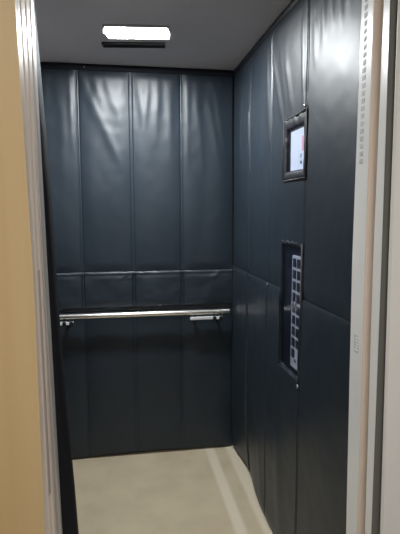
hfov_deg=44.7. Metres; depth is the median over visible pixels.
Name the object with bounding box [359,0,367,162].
strip
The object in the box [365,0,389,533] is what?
trim
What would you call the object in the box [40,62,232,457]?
wall
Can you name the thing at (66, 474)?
wall
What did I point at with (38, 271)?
strip
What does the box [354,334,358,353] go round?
sticker
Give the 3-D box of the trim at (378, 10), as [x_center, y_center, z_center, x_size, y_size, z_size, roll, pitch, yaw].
[0.474,0.185,1.317,0.082,2.320,0.003,-1,7,-9]
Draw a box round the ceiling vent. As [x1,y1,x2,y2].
[101,42,164,47]
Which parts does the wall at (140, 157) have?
panel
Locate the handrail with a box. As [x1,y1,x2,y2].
[59,308,229,326]
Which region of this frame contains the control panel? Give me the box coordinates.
[283,245,300,374]
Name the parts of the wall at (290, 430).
panel, panel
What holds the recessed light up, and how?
in the ceiling
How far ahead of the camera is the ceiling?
2.17 m
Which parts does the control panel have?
button plate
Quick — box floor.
[72,443,272,533]
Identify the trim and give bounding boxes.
[15,0,56,533]
[29,0,62,533]
[346,0,373,533]
[357,0,383,533]
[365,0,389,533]
[371,0,397,533]
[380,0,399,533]
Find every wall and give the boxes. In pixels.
[0,0,44,533]
[33,0,78,533]
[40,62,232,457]
[231,0,361,533]
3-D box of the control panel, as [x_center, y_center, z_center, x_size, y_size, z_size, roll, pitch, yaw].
[0.383,0.169,1.959,0.038,0.524,0.220,-1,7,-9]
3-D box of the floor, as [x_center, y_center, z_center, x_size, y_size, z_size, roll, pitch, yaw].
[-0.212,1.277,2.140,1.282,0.040,1.845,-1,7,-9]
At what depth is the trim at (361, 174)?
1.33 m
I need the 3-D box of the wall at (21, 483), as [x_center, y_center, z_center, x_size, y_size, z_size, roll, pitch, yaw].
[-0.870,0.221,1.039,1.011,2.320,0.030,-1,7,-9]
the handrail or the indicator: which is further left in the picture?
the handrail
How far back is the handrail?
2.83 m
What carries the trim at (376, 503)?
on the floor
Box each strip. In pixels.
[37,269,50,495]
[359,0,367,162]
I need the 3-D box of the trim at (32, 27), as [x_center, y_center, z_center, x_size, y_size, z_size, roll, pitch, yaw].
[-0.395,0.195,1.251,0.068,2.320,0.065,-1,7,-9]
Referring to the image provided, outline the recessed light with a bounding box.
[101,24,171,38]
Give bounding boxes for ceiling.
[34,0,291,70]
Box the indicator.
[290,126,303,171]
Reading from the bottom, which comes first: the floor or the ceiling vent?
the floor
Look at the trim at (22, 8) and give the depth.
1.12 m
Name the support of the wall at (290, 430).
attached to the wall

